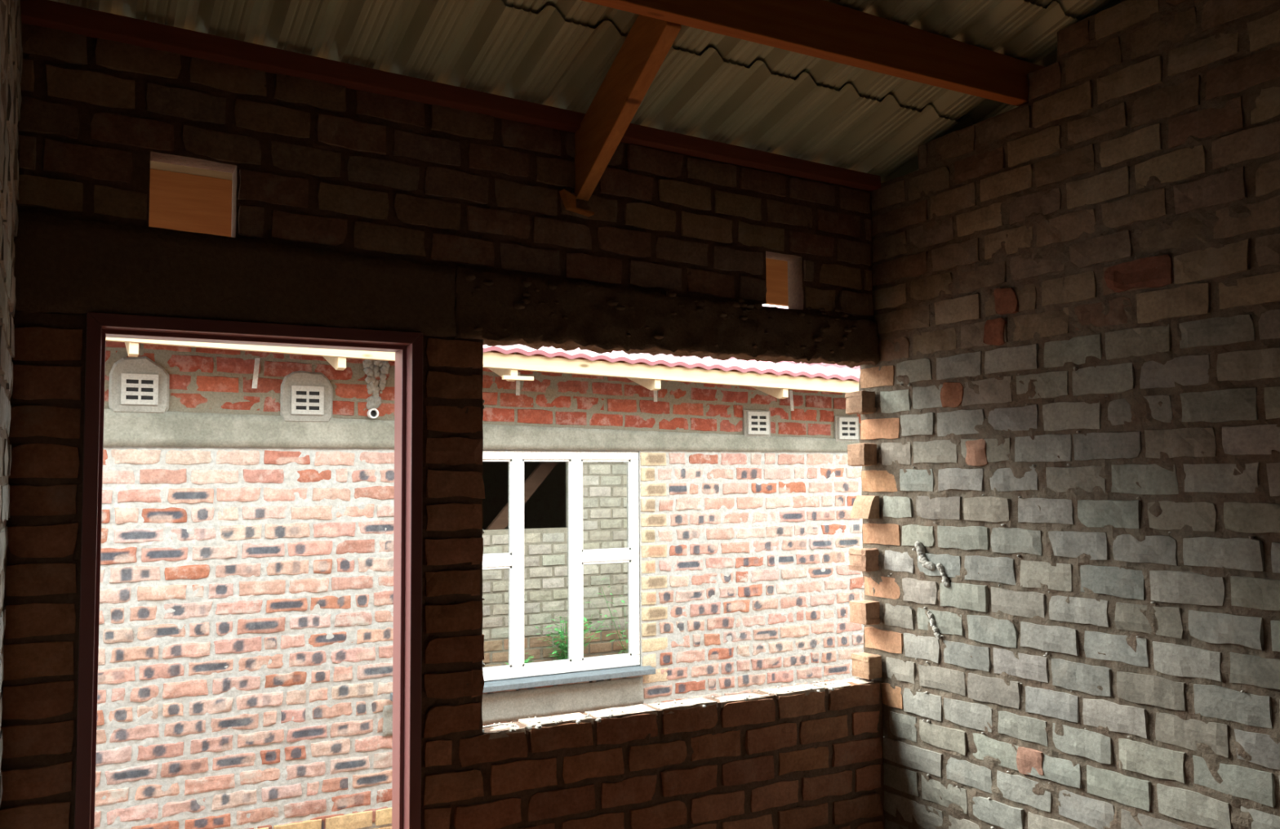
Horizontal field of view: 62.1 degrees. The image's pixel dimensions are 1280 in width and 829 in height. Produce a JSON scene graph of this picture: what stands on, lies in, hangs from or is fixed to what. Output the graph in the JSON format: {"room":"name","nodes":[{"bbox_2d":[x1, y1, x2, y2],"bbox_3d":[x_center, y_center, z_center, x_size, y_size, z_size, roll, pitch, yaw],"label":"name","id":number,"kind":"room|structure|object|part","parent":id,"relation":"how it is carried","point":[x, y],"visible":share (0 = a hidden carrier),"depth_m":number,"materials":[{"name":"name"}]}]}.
{"room":"unfinished house interior","nodes":[
{"label":"unfinished house interior","id":0,"kind":"room"},
{"bbox_2d":[0,0,22,804],"bbox_3d":[-1.128,0.240,1.744,0.115,3.065,1.902,2,-4,-29],"label":"wall","id":1,"kind":"structure","parent":0,"point":[11,23],"depth_m":2.23,"materials":[{"name":"brick"}]},
{"bbox_2d":[0,23,884,828],"bbox_3d":[0.565,0.547,3.814,9.100,3.007,0.147,2,-4,-29],"label":"wall","id":2,"kind":"structure","parent":0,"point":[351,208],"depth_m":3.15,"materials":[{"name":"brick"}]},
{"bbox_2d":[74,311,422,828],"bbox_3d":[-1.045,0.780,2.905,0.877,2.056,0.134,2,-4,-29],"label":"door frame","id":3,"kind":"structure","parent":2,"relation":"in","point":[407,346],"depth_m":3.02,"materials":[{"name":"brown metal"}]},
{"bbox_2d":[20,0,585,133],"bbox_3d":[-0.870,-0.965,3.037,1.558,0.113,0.057,2,-4,-29],"label":"roof beam","id":4,"kind":"structure","parent":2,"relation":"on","point":[91,23],"depth_m":2.94,"materials":[{"name":"brown wood"}]},
{"bbox_2d":[48,0,974,182],"bbox_3d":[0.403,-0.922,3.864,8.580,0.537,0.945,2,-4,-29],"label":"sheet","id":5,"kind":"object","parent":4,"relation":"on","point":[491,46],"visible":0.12,"depth_m":3.19,"materials":[{"name":"metal"}]},
{"bbox_2d":[148,160,788,306],"bbox_3d":[0.210,-0.613,4.200,8.600,0.474,0.025,2,-4,-29],"label":"vent openings","id":6,"kind":"object","parent":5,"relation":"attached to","point":[182,197],"visible":0.02,"depth_m":3.31,"materials":[{"name":"brown wood"}]},
{"bbox_2d":[559,189,595,217],"bbox_3d":[-0.211,-0.674,3.416,0.109,0.071,0.080,2,-4,-29],"label":"block","id":7,"kind":"object","parent":2,"relation":"on","point":[569,200],"visible":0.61,"depth_m":3.38,"materials":[{"name":"orange wood"}]},
{"bbox_2d":[574,14,680,200],"bbox_3d":[-0.069,-0.911,3.172,0.047,0.498,0.778,1,-4,-24],"label":"rafter","id":8,"kind":"object","parent":2,"relation":"attached to","point":[649,41],"visible":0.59,"depth_m":3.12,"materials":[{"name":"orange wood"}]},
{"bbox_2d":[620,123,880,191],"bbox_3d":[0.406,-0.890,3.744,1.105,0.095,0.057,2,-4,-29],"label":"roof beam","id":9,"kind":"structure","parent":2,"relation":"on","point":[637,135],"depth_m":3.70,"materials":[{"name":"brown wood"}]},
{"bbox_2d":[844,0,1279,828],"bbox_3d":[2.047,-0.256,2.059,0.294,3.988,4.710,2,-4,-29],"label":"wall","id":10,"kind":"structure","parent":0,"point":[1068,451],"depth_m":3.17,"materials":[{"name":"brick"}]},
{"bbox_2d":[580,0,1044,106],"bbox_3d":[-0.832,-1.188,2.293,4.900,0.261,0.050,2,-4,-29],"label":"roof beam","id":11,"kind":"structure","parent":10,"relation":"on","point":[818,28],"depth_m":3.07,"materials":[{"name":"orange wood"}]},
{"bbox_2d":[502,0,1093,124],"bbox_3d":[0.691,-1.118,3.355,8.580,0.516,0.815,2,-4,-29],"label":"sheet","id":12,"kind":"object","parent":11,"relation":"on","point":[1020,29],"visible":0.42,"depth_m":3.26,"materials":[{"name":"metal"}]},
{"bbox_2d":[1024,0,1120,20],"bbox_3d":[1.782,-1.844,1.427,8.580,1.420,4.280,2,-4,-29],"label":"sheet","id":13,"kind":"object","parent":11,"relation":"on","point":[1080,10],"visible":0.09,"depth_m":3.22,"materials":[{"name":"metal"}]},
{"bbox_3d":[0.217,2.150,5.086,18.000,0.374,2.620,2,-4,-29],"label":"ground","id":14,"kind":"structure","parent":0,"visible":0},
{"bbox_2d":[94,305,864,828],"bbox_3d":[-1.022,0.672,7.384,14.000,4.312,3.240,2,-4,-29],"label":"neighbouring house","id":15,"kind":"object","parent":14,"relation":"on","point":[661,527],"visible":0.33,"depth_m":5.76,"materials":[{"name":"brick"}]},
{"bbox_2d":[120,373,158,404],"bbox_3d":[-2.461,-0.123,5.224,0.165,0.150,0.022,2,-4,-29],"label":"air vent","id":16,"kind":"object","parent":15,"relation":"attached to","point":[136,388],"depth_m":5.22,"materials":[{"name":"white plastic"}]},
{"bbox_2d":[291,385,324,414],"bbox_3d":[-1.757,-0.075,5.613,0.165,0.150,0.022,2,-4,-29],"label":"air vent","id":17,"kind":"object","parent":15,"relation":"attached to","point":[305,399],"depth_m":5.60,"materials":[{"name":"white plastic"}]},
{"bbox_3d":[-0.640,1.544,6.142,1.620,0.047,0.120,2,-4,-29],"label":"window sill","id":18,"kind":"part","parent":15,"relation":"part of","materials":[{"name":"concrete"}]},
{"bbox_2d":[746,411,768,434],"bbox_3d":[0.780,0.057,7.019,0.165,0.150,0.022,2,-4,-29],"label":"air vent","id":19,"kind":"object","parent":15,"relation":"attached to","point":[757,422],"depth_m":7.01,"materials":[{"name":"white plastic"}]},
{"bbox_2d":[837,417,857,439],"bbox_3d":[1.446,0.097,7.388,0.165,0.150,0.022,2,-4,-29],"label":"air vent","id":20,"kind":"object","parent":15,"relation":"attached to","point":[847,427],"depth_m":7.38,"materials":[{"name":"white plastic"}]}
]}

